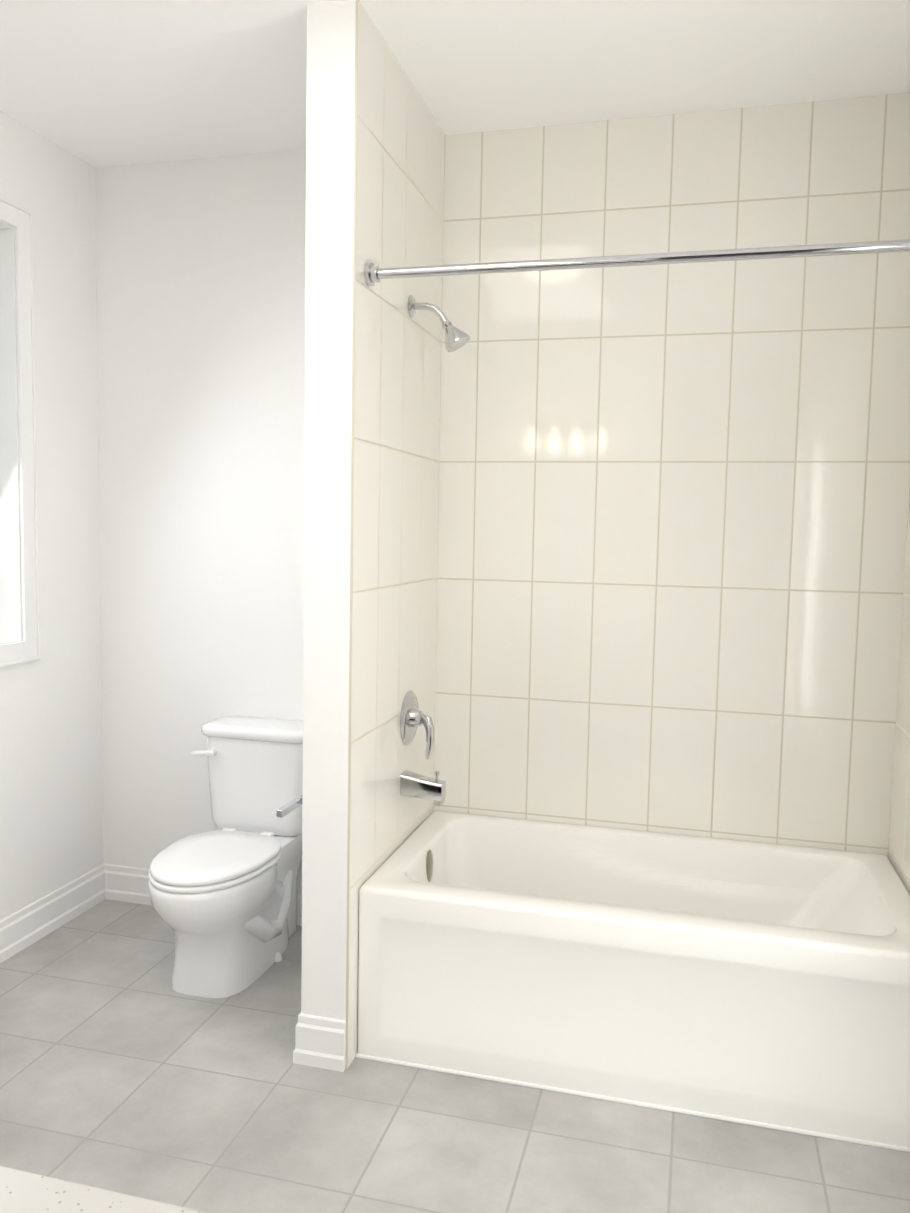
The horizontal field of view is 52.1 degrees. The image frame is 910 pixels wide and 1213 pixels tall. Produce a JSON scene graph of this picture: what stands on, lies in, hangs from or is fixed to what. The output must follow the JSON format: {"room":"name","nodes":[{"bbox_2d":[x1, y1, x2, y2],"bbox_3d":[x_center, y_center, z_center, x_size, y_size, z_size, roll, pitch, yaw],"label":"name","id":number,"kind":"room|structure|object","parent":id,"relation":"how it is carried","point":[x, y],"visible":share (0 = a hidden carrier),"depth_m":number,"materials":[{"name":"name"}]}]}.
{"room":"bathroom","nodes":[
{"label":"bathroom","id":0,"kind":"room"},
{"bbox_2d":[0,111,103,919],"bbox_3d":[-2.100,-0.069,1.358,0.200,2.850,4.800,2,5,15],"label":"wall","id":1,"kind":"structure","parent":0,"point":[51,799],"depth_m":3.41,"materials":[{"name":"white paint"}]},
{"bbox_2d":[0,196,40,666],"bbox_3d":[-1.649,-0.551,2.824,0.145,1.548,0.932,2,5,15],"label":"window","id":2,"kind":"structure","parent":1,"relation":"in","point":[20,218],"depth_m":3.20,"materials":[{"name":"white paint"}]},
{"bbox_2d":[0,864,104,963],"bbox_3d":[-1.798,1.220,2.285,0.017,0.140,3.050,2,5,15],"label":"baseboard","id":3,"kind":"structure","parent":1,"relation":"attached to","point":[30,924],"depth_m":3.43,"materials":[{"name":"white paint"}]},
{"bbox_2d":[95,149,305,887],"bbox_3d":[0.001,-0.192,3.345,3.250,2.850,0.120,2,5,15],"label":"wall","id":4,"kind":"structure","parent":0,"point":[200,263],"depth_m":3.51,"materials":[{"name":"white paint"}]},
{"bbox_2d":[104,864,301,925],"bbox_3d":[-0.821,1.131,3.593,1.239,0.140,0.017,2,5,15],"label":"baseboard","id":5,"kind":"structure","parent":4,"relation":"attached to","point":[126,884],"depth_m":3.71,"materials":[{"name":"white paint"}]},
{"bbox_2d":[434,92,909,855],"bbox_3d":[0.674,-0.160,3.104,1.530,2.850,0.006,2,5,15],"label":"wall tile","id":6,"kind":"structure","parent":4,"relation":"attached to","point":[672,524],"depth_m":3.06,"materials":[{"name":"beige tile"}]},
{"bbox_2d":[301,0,355,1020],"bbox_3d":[-0.237,-0.161,2.910,0.134,2.850,0.845,2,5,15],"label":"wall","id":7,"kind":"structure","parent":0,"point":[330,105],"depth_m":2.49,"materials":[{"name":"white paint"}]},
{"bbox_2d":[276,794,302,817],"bbox_3d":[-0.438,0.580,2.705,0.092,0.056,0.188,2,5,15],"label":"toilet paper holder","id":8,"kind":"object","parent":7,"relation":"attached to","point":[288,807],"visible":0.31,"depth_m":2.67,"materials":[{"name":"silver metal"}]},
{"bbox_2d":[293,1014,345,1071],"bbox_3d":[-0.381,1.221,2.607,0.151,0.140,0.017,2,5,15],"label":"baseboard","id":9,"kind":"structure","parent":7,"relation":"attached to","point":[320,1042],"depth_m":2.60,"materials":[{"name":"white paint"}]},
{"bbox_2d":[345,0,444,1068],"bbox_3d":[-0.170,-0.158,2.889,0.006,2.850,0.839,2,5,15],"label":"wall tile","id":10,"kind":"structure","parent":7,"relation":"attached to","point":[399,156],"depth_m":2.75,"materials":[{"name":"beige tile"}]},
{"bbox_2d":[400,690,434,758],"bbox_3d":[-0.107,0.382,3.015,0.094,0.214,0.176,2,5,15],"label":"tub valve","id":11,"kind":"object","parent":10,"relation":"attached to","point":[413,717],"visible":0.98,"depth_m":2.99,"materials":[{"name":"silver metal"}]},
{"bbox_2d":[400,770,445,806],"bbox_3d":[-0.102,0.579,2.984,0.135,0.108,0.066,2,5,15],"label":"tub spout","id":12,"kind":"object","parent":10,"relation":"attached to","point":[413,784],"visible":1,"depth_m":2.96,"materials":[{"name":"silver metal"}]},
{"bbox_2d":[408,295,469,351],"bbox_3d":[-0.046,-0.873,2.865,0.190,0.176,0.082,2,5,15],"label":"shower head","id":13,"kind":"object","parent":10,"relation":"attached to","point":[456,338],"visible":1,"depth_m":2.85},
{"bbox_2d":[364,239,909,285],"bbox_3d":[0.498,-0.866,2.320,1.517,0.060,0.060,2,5,15],"label":"shower rod","id":14,"kind":"object","parent":10,"relation":"attached to","point":[373,274],"visible":1,"depth_m":2.32,"materials":[{"name":"silver metal"}]},
{"bbox_2d":[0,899,909,1212],"bbox_3d":[-0.657,1.462,1.080,3.250,0.100,5.070,2,5,15],"label":"floor","id":15,"kind":"structure","parent":0,"point":[126,1067],"depth_m":2.35,"materials":[{"name":"tile"}]},
{"bbox_2d":[0,1166,205,1212],"bbox_3d":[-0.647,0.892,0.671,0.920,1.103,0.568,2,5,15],"label":"countertop","id":16,"kind":"structure","parent":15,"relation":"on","point":[23,1192],"depth_m":0.84,"materials":[{"name":"white stone"}]},
{"bbox_2d":[148,716,302,997],"bbox_3d":[-0.769,0.839,3.182,0.451,0.792,0.740,2,5,15],"label":"toilet","id":17,"kind":"object","parent":15,"relation":"on","point":[223,899],"visible":0.98,"depth_m":3.13,"materials":[{"name":"white ceramic"}]},
{"bbox_2d":[355,810,909,1151],"bbox_3d":[0.552,1.042,2.821,1.516,0.503,0.777,2,5,15],"label":"bathtub","id":18,"kind":"object","parent":15,"relation":"on","point":[762,984],"visible":1,"depth_m":2.52,"materials":[{"name":"white plastic"}]},
{"bbox_2d":[0,0,909,167],"bbox_3d":[-0.602,-1.478,0.838,3.250,0.100,5.070,2,5,15],"label":"ceiling","id":19,"kind":"structure","parent":0,"point":[101,83],"depth_m":2.68,"materials":[{"name":"white paint"}]},
{"bbox_3d":[0.855,0.057,0.509,0.147,2.850,4.950,2,5,15],"label":"wall","id":20,"kind":"structure","parent":0,"visible":0},
{"bbox_2d":[888,489,909,893],"bbox_3d":[1.296,-0.096,2.478,0.006,2.850,0.894,2,5,15],"label":"wall tile","id":21,"kind":"structure","parent":20,"relation":"attached to","point":[899,847],"depth_m":2.85,"materials":[{"name":"beige tile"}]}
]}

